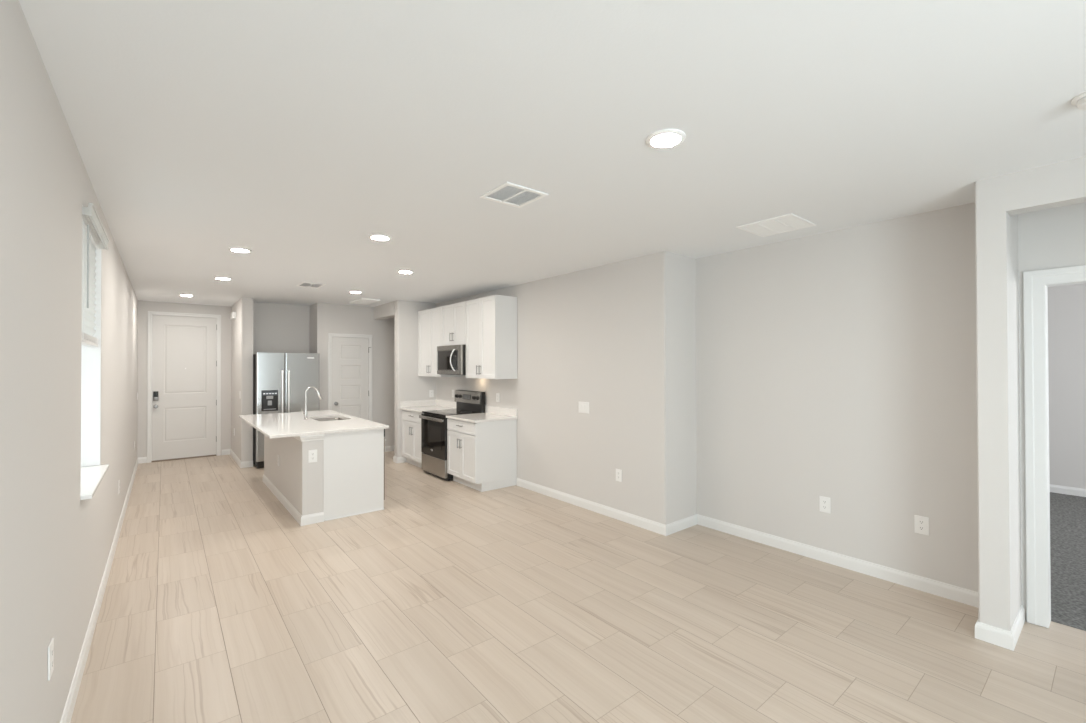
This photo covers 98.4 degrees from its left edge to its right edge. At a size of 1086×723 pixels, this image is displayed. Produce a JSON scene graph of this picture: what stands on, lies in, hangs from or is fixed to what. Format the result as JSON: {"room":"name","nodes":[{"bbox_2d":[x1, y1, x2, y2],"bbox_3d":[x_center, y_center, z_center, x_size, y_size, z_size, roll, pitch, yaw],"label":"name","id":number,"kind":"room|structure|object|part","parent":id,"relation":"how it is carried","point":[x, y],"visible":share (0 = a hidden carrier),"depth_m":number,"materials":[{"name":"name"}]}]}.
{"room":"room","nodes":[
{"label":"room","id":0,"kind":"room"},
{"bbox_2d":[0,0,137,722],"bbox_3d":[-2.843,0.292,2.781,0.250,2.687,12.905,0,-1,-39],"label":"wall","id":1,"kind":"structure","parent":0,"point":[55,545],"depth_m":1.72,"materials":[{"name":"white paint"}]},
{"bbox_2d":[48,638,53,680],"bbox_3d":[-1.887,1.141,1.799,0.008,0.127,0.082,0,-1,-39],"label":"wall outlet","id":2,"kind":"object","parent":1,"relation":"attached to","point":[51,645],"visible":1,"depth_m":1.79,"materials":[{"name":"white plastic"}]},
{"bbox_2d":[80,205,108,499],"bbox_3d":[-2.807,-0.048,2.774,0.293,1.554,0.981,0,-1,-39],"label":"window","id":3,"kind":"structure","parent":1,"relation":"in","point":[92,475],"depth_m":3.18,"materials":[{"name":"white plastic"}]},
{"bbox_3d":[-2.786,0.718,2.783,0.244,0.023,0.980,0,-1,-39],"label":"sill","id":4,"kind":"part","parent":3,"relation":"part of","materials":[{"name":"white stone"}]},
{"bbox_2d":[81,203,108,346],"bbox_3d":[-2.734,-0.471,2.833,0.104,0.736,0.964,0,-1,-39],"label":"window blind","id":5,"kind":"object","parent":3,"relation":"attached to","point":[90,243],"visible":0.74,"depth_m":2.83,"materials":[{"name":"white plastic"}]},
{"bbox_3d":[-2.528,-0.445,2.580,0.002,0.655,0.002,0,-1,-39],"label":"ladder cord","id":6,"kind":"part","parent":5,"relation":"part of","materials":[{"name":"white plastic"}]},
{"bbox_3d":[-2.756,-0.115,2.815,0.050,0.024,0.954,0,-1,-39],"label":"rail","id":7,"kind":"part","parent":5,"relation":"part of","materials":[{"name":"white plastic"}]},
{"bbox_2d":[60,457,146,722],"bbox_3d":[-2.698,1.587,2.887,0.118,0.098,12.505,0,-1,-39],"label":"baseboard","id":8,"kind":"structure","parent":1,"relation":"attached to","point":[75,685],"depth_m":2.81,"materials":[{"name":"white paint"}]},
{"bbox_2d":[137,301,230,457],"bbox_3d":[-6.222,0.341,8.186,1.288,2.687,0.150,0,-1,-39],"label":"wall","id":9,"kind":"structure","parent":0,"point":[144,307],"depth_m":8.10,"materials":[{"name":"white paint"}]},
{"bbox_2d":[147,311,220,462],"bbox_3d":[-6.217,0.422,8.149,1.011,2.524,0.192,0,-1,-39],"label":"door","id":10,"kind":"structure","parent":9,"relation":"in","point":[184,349],"depth_m":8.11,"materials":[{"name":"white paint"}]},
{"bbox_2d":[231,298,252,461],"bbox_3d":[-5.197,0.338,8.068,0.158,2.687,1.622,0,-1,-39],"label":"wall","id":11,"kind":"structure","parent":0,"point":[242,326],"depth_m":7.47,"materials":[{"name":"white paint"}]},
{"bbox_2d":[230,312,235,319],"bbox_3d":[-5.348,-0.790,8.093,0.052,0.128,0.320,0,-1,-39],"label":"door chime","id":12,"kind":"object","parent":11,"relation":"attached to","point":[233,314],"visible":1,"depth_m":7.99,"materials":[{"name":"white plastic"}]},
{"bbox_2d":[222,449,252,467],"bbox_3d":[-5.197,1.632,7.950,0.173,0.098,1.506,0,-1,-44],"label":"baseboard","id":13,"kind":"structure","parent":11,"relation":"attached to","point":[244,464],"depth_m":7.65,"materials":[{"name":"white paint"}]},
{"bbox_2d":[253,302,309,353],"bbox_3d":[-4.615,0.338,8.215,0.931,2.687,0.120,0,-1,-39],"label":"wall","id":14,"kind":"structure","parent":0,"point":[277,328],"depth_m":8.18,"materials":[{"name":"white paint"}]},
{"bbox_2d":[263,434,323,525],"bbox_3d":[-3.083,1.206,5.674,0.229,0.904,2.369,0,-1,-39],"label":"wall","id":15,"kind":"structure","parent":0,"point":[298,484],"depth_m":4.85,"materials":[{"name":"white paint"}]},
{"bbox_3d":[-3.077,1.609,5.675,0.215,0.098,2.341,0,-1,-39],"label":"baseboard","id":16,"kind":"part","parent":15,"relation":"part of","materials":[{"name":"white paint"}]},
{"bbox_3d":[-3.084,0.785,5.677,0.229,0.062,2.369,0,-1,-39],"label":"cap moulding","id":17,"kind":"part","parent":15,"relation":"part of","materials":[{"name":"white paint"}]},
{"bbox_2d":[308,450,316,462],"bbox_3d":[-2.346,0.965,4.779,0.082,0.127,0.008,0,-1,-39],"label":"wall outlet","id":18,"kind":"object","parent":15,"relation":"attached to","point":[312,454],"visible":1,"depth_m":4.77,"materials":[{"name":"white plastic"}]},
{"bbox_2d":[309,303,394,445],"bbox_3d":[-2.825,0.343,9.303,3.222,2.687,0.678,0,-1,-39],"label":"wall","id":19,"kind":"structure","parent":0,"point":[325,318],"depth_m":8.59,"materials":[{"name":"white paint"}]},
{"bbox_2d":[328,333,371,420],"bbox_3d":[-3.452,0.595,8.392,0.762,2.172,0.183,0,-1,-39],"label":"door","id":20,"kind":"structure","parent":19,"relation":"in","point":[349,355],"depth_m":8.38,"materials":[{"name":"white paint"}]},
{"bbox_2d":[374,301,394,319],"bbox_3d":[-2.749,-0.895,8.295,0.150,0.227,1.002,0,-1,-39],"label":"header","id":21,"kind":"object","parent":19,"relation":"attached to","point":[384,311],"depth_m":8.21,"materials":[{"name":"white paint"}]},
{"bbox_2d":[395,300,435,456],"bbox_3d":[-2.017,0.332,8.130,1.089,2.687,0.157,0,-1,-39],"label":"wall","id":22,"kind":"structure","parent":0,"point":[409,386],"depth_m":7.83,"materials":[{"name":"white paint"}]},
{"bbox_2d":[429,390,433,396],"bbox_3d":[-1.926,0.555,8.096,0.082,0.127,0.008,0,-1,-39],"label":"wall outlet","id":23,"kind":"object","parent":22,"relation":"attached to","point":[431,392],"visible":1,"depth_m":8.09,"materials":[{"name":"white plastic"}]},
{"bbox_2d":[19,0,1085,306],"bbox_3d":[0.983,-1.099,5.373,9.450,0.120,13.705,0,-1,-39],"label":"ceiling","id":24,"kind":"structure","parent":0,"point":[291,133],"depth_m":2.11,"materials":[{"name":"white paint"}]},
{"bbox_2d":[214,277,231,279],"bbox_3d":[-3.933,-1.019,5.762,0.184,0.013,0.184,0,-1,-39],"label":"recessed light","id":25,"kind":"object","parent":24,"relation":"in","point":[219,278],"visible":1,"depth_m":5.73,"materials":[{"name":"white plastic"}]},
{"bbox_2d":[228,247,251,252],"bbox_3d":[-2.812,-1.032,4.352,0.184,0.013,0.184,0,-1,-39],"label":"recessed light","id":26,"kind":"object","parent":24,"relation":"in","point":[235,249],"visible":1,"depth_m":4.33,"materials":[{"name":"white plastic"}]},
{"bbox_2d":[296,282,325,287],"bbox_3d":[-3.093,-1.019,6.250,0.282,0.009,0.355,0,-1,-39],"label":"ceiling vent","id":27,"kind":"object","parent":24,"relation":"in","point":[303,284],"visible":1,"depth_m":6.21,"materials":[{"name":"white metal"}]},
{"bbox_2d":[349,298,379,304],"bbox_3d":[-2.965,-0.998,7.791,0.300,0.028,0.630,0,-1,-39],"label":"ceiling vent","id":28,"kind":"object","parent":24,"relation":"in","point":[364,301],"visible":1,"depth_m":7.71,"materials":[{"name":"white metal"}]},
{"bbox_2d":[368,234,391,240],"bbox_3d":[-1.367,-1.039,3.935,0.184,0.013,0.184,0,-1,-39],"label":"recessed light","id":29,"kind":"object","parent":24,"relation":"in","point":[380,237],"visible":1,"depth_m":3.91,"materials":[{"name":"white plastic"}]},
{"bbox_2d":[397,270,413,273],"bbox_3d":[-1.576,-1.027,5.374,0.184,0.013,0.184,0,-1,-39],"label":"recessed light","id":30,"kind":"object","parent":24,"relation":"in","point":[399,271],"visible":1,"depth_m":5.33,"materials":[{"name":"white plastic"}]},
{"bbox_2d":[480,182,547,207],"bbox_3d":[-0.186,-1.051,2.974,0.317,0.009,0.310,0,-1,-39],"label":"ceiling vent","id":31,"kind":"object","parent":24,"relation":"in","point":[508,193],"visible":1,"depth_m":2.96,"materials":[{"name":"white metal"}]},
{"bbox_2d":[646,129,685,148],"bbox_3d":[0.584,-1.056,2.233,0.184,0.013,0.184,0,-1,-39],"label":"recessed light","id":32,"kind":"object","parent":24,"relation":"in","point":[665,138],"visible":1,"depth_m":2.21,"materials":[{"name":"white plastic"}]},
{"bbox_2d":[736,213,815,236],"bbox_3d":[1.807,-1.050,3.638,0.432,0.009,0.417,0,-1,-39],"label":"ceiling vent","id":33,"kind":"object","parent":24,"relation":"in","point":[789,222],"visible":1,"depth_m":3.62,"materials":[{"name":"white metal"}]},
{"bbox_2d":[1071,91,1085,110],"bbox_3d":[2.217,-1.045,1.872,0.144,0.048,0.144,0,-1,-39],"label":"smoke detector","id":34,"kind":"object","parent":24,"relation":"attached to","point":[1079,100],"visible":1,"depth_m":1.89,"materials":[{"name":"white plastic"}]},
{"bbox_2d":[436,251,696,524],"bbox_3d":[-0.101,0.316,6.498,0.640,2.687,4.790,0,-1,-39],"label":"wall","id":35,"kind":"structure","parent":0,"point":[618,338],"depth_m":5.00,"materials":[{"name":"white paint"}]},
{"bbox_2d":[418,307,460,376],"bbox_3d":[-1.731,-0.303,7.700,0.386,1.098,0.879,0,-1,-39],"label":"upper cabinet","id":36,"kind":"object","parent":35,"relation":"attached to","point":[429,320],"visible":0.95,"depth_m":7.58,"materials":[{"name":"white paint"}]},
{"bbox_3d":[-1.954,-0.303,7.742,0.019,1.092,0.404,0,-1,-39],"label":"door","id":37,"kind":"part","parent":36,"relation":"part of","materials":[{"name":"white paint"}]},
{"bbox_3d":[-1.698,-0.306,7.425,0.019,1.092,0.404,0,-1,-39],"label":"door","id":38,"kind":"part","parent":36,"relation":"part of","materials":[{"name":"white paint"}]},
{"bbox_2d":[436,399,455,407],"bbox_3d":[-1.592,0.706,7.814,0.020,0.103,0.863,0,-1,-39],"label":"backsplash","id":39,"kind":"structure","parent":35,"relation":"attached to","point":[452,404],"depth_m":7.83,"materials":[{"name":"white stone"}]},
{"bbox_2d":[441,301,465,345],"bbox_3d":[-1.218,-0.549,7.067,0.386,0.619,0.750,0,-1,-39],"label":"upper cabinet","id":40,"kind":"object","parent":35,"relation":"attached to","point":[453,316],"visible":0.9,"depth_m":6.93,"materials":[{"name":"white paint"}]},
{"bbox_3d":[-1.450,-0.548,7.120,0.019,0.613,0.370,0,-1,-39],"label":"door","id":41,"kind":"part","parent":40,"relation":"part of","materials":[{"name":"white paint"}]},
{"bbox_2d":[437,345,465,374],"bbox_3d":[-1.257,-0.017,7.032,0.487,0.438,0.745,0,-1,-39],"label":"microwave","id":42,"kind":"object","parent":40,"relation":"attached to","point":[451,359],"visible":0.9,"depth_m":6.83,"materials":[{"name":"silver metal"}]},
{"bbox_3d":[-1.304,-0.021,6.755,0.078,0.328,0.023,0,0,-4],"label":"handle","id":43,"kind":"part","parent":42,"relation":"part of","materials":[{"name":"silver metal"}]},
{"bbox_3d":[-1.254,-0.020,6.751,0.004,0.282,0.121,0,-1,-39],"label":"control panel","id":44,"kind":"part","parent":42,"relation":"part of","materials":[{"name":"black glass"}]},
{"bbox_3d":[-1.216,-0.551,6.829,0.019,0.613,0.370,0,-1,-39],"label":"door","id":45,"kind":"part","parent":40,"relation":"part of","materials":[{"name":"white paint"}]},
{"bbox_2d":[466,295,516,378],"bbox_3d":[-0.738,-0.315,6.472,0.386,1.098,0.772,0,-1,-39],"label":"upper cabinet","id":46,"kind":"object","parent":35,"relation":"attached to","point":[491,321],"visible":1,"depth_m":6.25,"materials":[{"name":"white paint"}]},
{"bbox_3d":[-0.974,-0.314,6.529,0.019,1.092,0.382,0,-1,-39],"label":"door","id":47,"kind":"part","parent":46,"relation":"part of","materials":[{"name":"white paint"}]},
{"bbox_3d":[-0.732,-0.317,6.230,0.019,1.092,0.382,0,-1,-39],"label":"door","id":48,"kind":"part","parent":46,"relation":"part of","materials":[{"name":"white paint"}]},
{"bbox_2d":[496,393,499,401],"bbox_3d":[-0.642,0.511,6.650,0.008,0.127,0.082,0,-1,-39],"label":"wall outlet","id":49,"kind":"object","parent":35,"relation":"attached to","point":[497,394],"visible":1,"depth_m":6.64,"materials":[{"name":"white plastic"}]},
{"bbox_2d":[485,405,516,416],"bbox_3d":[-0.594,0.694,6.579,0.020,0.103,0.774,0,-1,-39],"label":"backsplash","id":50,"kind":"structure","parent":35,"relation":"attached to","point":[488,409],"depth_m":6.54,"materials":[{"name":"white stone"}]},
{"bbox_2d":[579,402,588,413],"bbox_3d":[0.458,0.518,5.287,0.010,0.125,0.168,0,-1,-39],"label":"light switch","id":51,"kind":"object","parent":35,"relation":"attached to","point":[583,406],"visible":1,"depth_m":5.28,"materials":[{"name":"white plastic"}]},
{"bbox_2d":[616,469,621,481],"bbox_3d":[0.788,1.183,4.877,0.008,0.127,0.082,0,-1,-39],"label":"wall outlet","id":52,"kind":"object","parent":35,"relation":"attached to","point":[618,471],"visible":1,"depth_m":4.87,"materials":[{"name":"white plastic"}]},
{"bbox_2d":[70,451,1085,722],"bbox_3d":[0.957,1.696,5.389,9.450,0.104,13.605,0,-1,-39],"label":"floor","id":53,"kind":"structure","parent":0,"point":[451,601],"depth_m":2.90,"materials":[{"name":"beige tile"}]},
{"bbox_2d":[253,353,319,467],"bbox_3d":[-4.310,0.772,7.830,0.905,1.812,0.830,0,-1,-39],"label":"refrigerator","id":54,"kind":"object","parent":53,"relation":"on","point":[281,381],"visible":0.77,"depth_m":7.50,"materials":[{"name":"silver metal"}]},
{"bbox_3d":[-4.295,0.497,7.375,0.208,0.074,0.002,0,-1,-39],"label":"control panel","id":55,"kind":"part","parent":54,"relation":"part of","materials":[{"name":"black plastic"}]},
{"bbox_3d":[-4.309,0.710,7.418,0.387,1.694,0.070,0,-1,-39],"label":"door","id":56,"kind":"part","parent":54,"relation":"part of","materials":[{"name":"silver metal"}]},
{"bbox_3d":[-4.153,0.682,7.465,0.026,1.085,0.062,0,-1,-39],"label":"handle","id":57,"kind":"part","parent":54,"relation":"part of","materials":[{"name":"silver metal"}]},
{"bbox_3d":[-4.081,0.683,7.523,0.026,1.085,0.062,0,-1,-39],"label":"handle","id":58,"kind":"part","parent":54,"relation":"part of","materials":[{"name":"silver metal"}]},
{"bbox_3d":[-3.954,0.711,7.705,0.510,1.694,0.070,0,-1,-39],"label":"door","id":59,"kind":"part","parent":54,"relation":"part of","materials":[{"name":"silver metal"}]},
{"bbox_2d":[324,429,383,520],"bbox_3d":[-2.727,1.208,5.957,0.679,0.904,2.319,0,-1,-39],"label":"base cabinet","id":60,"kind":"object","parent":53,"relation":"on","point":[353,460],"visible":0.44,"depth_m":5.04,"materials":[{"name":"white paint"}]},
{"bbox_2d":[239,410,388,438],"bbox_3d":[-2.930,0.739,5.811,1.166,0.030,2.387,0,-1,-39],"label":"countertop","id":61,"kind":"structure","parent":60,"relation":"on","point":[289,424],"depth_m":5.42,"materials":[{"name":"white stone"}]},
{"bbox_2d":[301,386,321,419],"bbox_3d":[-2.917,0.519,5.915,0.247,0.412,0.054,0,-1,-39],"label":"faucet","id":62,"kind":"object","parent":61,"relation":"on","point":[318,393],"visible":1,"depth_m":5.87,"materials":[{"name":"silver metal"}]},
{"bbox_3d":[-2.919,0.441,5.915,0.151,0.257,0.020,0,-1,-39],"label":"spout","id":63,"kind":"part","parent":62,"relation":"part of","materials":[{"name":"silver metal"}]},
{"bbox_2d":[314,417,345,420],"bbox_3d":[-2.737,0.856,6.015,0.429,0.201,0.674,0,-1,-39],"label":"sink","id":64,"kind":"object","parent":61,"relation":"in","point":[334,418],"visible":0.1,"depth_m":6.29,"materials":[{"name":"silver metal"}]},
{"bbox_3d":[-2.015,1.644,5.045,0.613,0.013,0.012,0,-1,-39],"label":"shoe moulding","id":65,"kind":"part","parent":60,"relation":"part of","materials":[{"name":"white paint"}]},
{"bbox_2d":[384,429,385,499],"bbox_3d":[-2.208,1.206,5.332,0.663,0.894,0.622,0,-1,-39],"label":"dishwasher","id":66,"kind":"object","parent":53,"relation":"on","point":[384,429],"visible":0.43,"depth_m":5.28,"materials":[{"name":"silver metal"}]},
{"bbox_3d":[-1.985,1.208,5.513,0.026,0.705,0.622,0,-1,-39],"label":"door","id":67,"kind":"part","parent":66,"relation":"part of","materials":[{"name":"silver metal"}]},
{"bbox_2d":[402,410,422,467],"bbox_3d":[-1.846,1.229,7.604,0.675,0.884,0.862,0,-1,-39],"label":"base cabinet","id":68,"kind":"object","parent":53,"relation":"on","point":[411,422],"visible":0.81,"depth_m":7.41,"materials":[{"name":"white paint"}]},
{"bbox_3d":[-2.182,1.254,7.555,0.019,0.592,0.399,0,-1,-39],"label":"door","id":69,"kind":"part","parent":68,"relation":"part of","materials":[{"name":"white paint"}]},
{"bbox_3d":[-2.056,0.873,7.402,0.019,0.150,0.801,0,-1,-39],"label":"drawer","id":70,"kind":"part","parent":68,"relation":"part of","materials":[{"name":"white paint"}]},
{"bbox_3d":[-1.929,1.251,7.242,0.019,0.592,0.399,0,-1,-39],"label":"door","id":71,"kind":"part","parent":68,"relation":"part of","materials":[{"name":"white paint"}]},
{"bbox_2d":[400,399,455,412],"bbox_3d":[-1.841,0.720,7.612,0.661,0.133,0.863,0,-1,-39],"label":"countertop","id":72,"kind":"structure","parent":68,"relation":"on","point":[418,406],"depth_m":7.79,"materials":[{"name":"white stone"}]},
{"bbox_2d":[419,390,484,480],"bbox_3d":[-1.358,1.056,6.950,0.694,1.218,0.775,0,-1,-39],"label":"range","id":73,"kind":"object","parent":53,"relation":"on","point":[433,422],"visible":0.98,"depth_m":6.83,"materials":[{"name":"black metal"}]},
{"bbox_3d":[-1.611,0.820,6.748,0.046,0.044,0.739,0,-1,-39],"label":"handle","id":74,"kind":"part","parent":73,"relation":"part of","materials":[{"name":"silver metal"}]},
{"bbox_3d":[-1.575,1.071,6.774,0.043,0.577,0.759,0,-1,-39],"label":"oven door","id":75,"kind":"part","parent":73,"relation":"part of","materials":[{"name":"black glass"}]},
{"bbox_3d":[-1.574,1.493,6.771,0.042,0.252,0.759,0,-1,-39],"label":"storage drawer","id":76,"kind":"part","parent":73,"relation":"part of","materials":[{"name":"silver metal"}]},
{"bbox_3d":[-1.562,1.636,6.779,0.014,0.032,0.747,0,-1,-39],"label":"kick plate","id":77,"kind":"part","parent":73,"relation":"part of","materials":[{"name":"metal"}]},
{"bbox_2d":[422,409,480,416],"bbox_3d":[-1.362,0.757,6.950,0.570,0.026,0.767,0,-1,-39],"label":"cooktop","id":78,"kind":"object","parent":73,"relation":"in","point":[432,413],"depth_m":6.89,"materials":[{"name":"black glass"}]},
{"bbox_2d":[447,418,516,491],"bbox_3d":[-0.853,1.217,6.375,0.675,0.884,0.756,0,-1,-39],"label":"base cabinet","id":79,"kind":"object","parent":53,"relation":"on","point":[482,456],"visible":0.98,"depth_m":6.12,"materials":[{"name":"white paint"}]},
{"bbox_3d":[-1.198,1.242,6.338,0.019,0.592,0.374,0,-1,-39],"label":"door","id":80,"kind":"part","parent":79,"relation":"part of","materials":[{"name":"white paint"}]},
{"bbox_3d":[-1.080,0.862,6.194,0.019,0.150,0.750,0,-1,-39],"label":"drawer","id":81,"kind":"part","parent":79,"relation":"part of","materials":[{"name":"white paint"}]},
{"bbox_3d":[-0.961,1.239,6.045,0.019,0.592,0.374,0,-1,-39],"label":"door","id":82,"kind":"part","parent":79,"relation":"part of","materials":[{"name":"white paint"}]},
{"bbox_2d":[446,405,516,422],"bbox_3d":[-0.843,0.708,6.377,0.661,0.133,0.774,0,-1,-39],"label":"countertop","id":83,"kind":"structure","parent":79,"relation":"on","point":[492,413],"depth_m":6.35,"materials":[{"name":"white stone"}]},
{"bbox_2d":[974,175,1021,630],"bbox_3d":[2.780,0.281,2.860,0.477,2.687,0.134,0,-1,-39],"label":"wall pier","id":84,"kind":"object","parent":53,"relation":"on","point":[996,232],"visible":0.87,"depth_m":2.72,"materials":[{"name":"white paint"}]},
{"bbox_2d":[696,202,1085,620],"bbox_3d":[2.771,0.285,3.346,0.120,2.687,3.725,0,-1,-39],"label":"wall","id":85,"kind":"structure","parent":0,"point":[838,365],"depth_m":3.65,"materials":[{"name":"white paint"}]},
{"bbox_2d":[516,478,1024,650],"bbox_3d":[1.330,1.592,4.608,0.527,0.098,4.724,0,-1,-39],"label":"baseboard","id":86,"kind":"structure","parent":85,"relation":"attached to","point":[994,635],"depth_m":3.83,"materials":[{"name":"white paint"}]},
{"bbox_2d":[819,496,830,512],"bbox_3d":[2.299,1.167,3.824,0.008,0.127,0.082,0,-1,-39],"label":"wall outlet","id":87,"kind":"object","parent":85,"relation":"attached to","point":[824,502],"visible":1,"depth_m":3.82,"materials":[{"name":"white plastic"}]},
{"bbox_2d":[914,515,928,535],"bbox_3d":[2.693,1.164,3.336,0.008,0.127,0.082,0,-1,-39],"label":"wall outlet","id":88,"kind":"object","parent":85,"relation":"attached to","point":[921,524],"visible":1,"depth_m":3.33,"materials":[{"name":"white plastic"}]},
{"bbox_2d":[1023,265,1085,627],"bbox_3d":[3.393,0.527,2.575,0.154,2.187,1.032,0,-1,-39],"label":"door frame","id":89,"kind":"structure","parent":85,"relation":"in","point":[1036,283],"depth_m":2.89,"materials":[{"name":"white paint"}]},
{"bbox_3d":[3.446,0.543,2.618,0.017,2.149,0.964,0,-1,-39],"label":"casing","id":90,"kind":"part","parent":89,"relation":"part of","materials":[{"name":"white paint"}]},
{"bbox_2d":[1006,156,1085,215],"bbox_3d":[3.020,-0.963,2.294,0.130,0.209,1.067,0,-1,-39],"label":"beam","id":91,"kind":"structure","parent":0,"point":[1060,184],"depth_m":2.55,"materials":[{"name":"white paint"}]},
{"bbox_2d":[1048,284,1085,488],"bbox_3d":[6.973,0.291,5.247,0.120,2.687,5.800,0,-1,-39],"label":"wall","id":92,"kind":"structure","parent":0,"point":[1066,304],"depth_m":5.78,"materials":[{"name":"white paint"}]},
{"bbox_2d":[1050,484,1085,496],"bbox_3d":[6.892,1.586,5.234,0.014,0.098,5.500,0,-1,-39],"label":"baseboard","id":93,"kind":"structure","parent":92,"relation":"attached to","point":[1053,488],"depth_m":5.76,"materials":[{"name":"white paint"}]},
{"bbox_3d":[-1.137,0.336,8.842,1.176,2.687,0.157,0,-1,-39],"label":"wall","id":94,"kind":"structure","parent":0,"visible":0},
{"bbox_2d":[385,445,405,462],"bbox_3d":[-1.876,1.632,8.867,2.285,0.098,1.173,0,-1,-39],"label":"baseboard","id":95,"kind":"structure","parent":94,"relation":"attached to","point":[387,448],"depth_m":7.79,"materials":[{"name":"white paint"}]}
]}

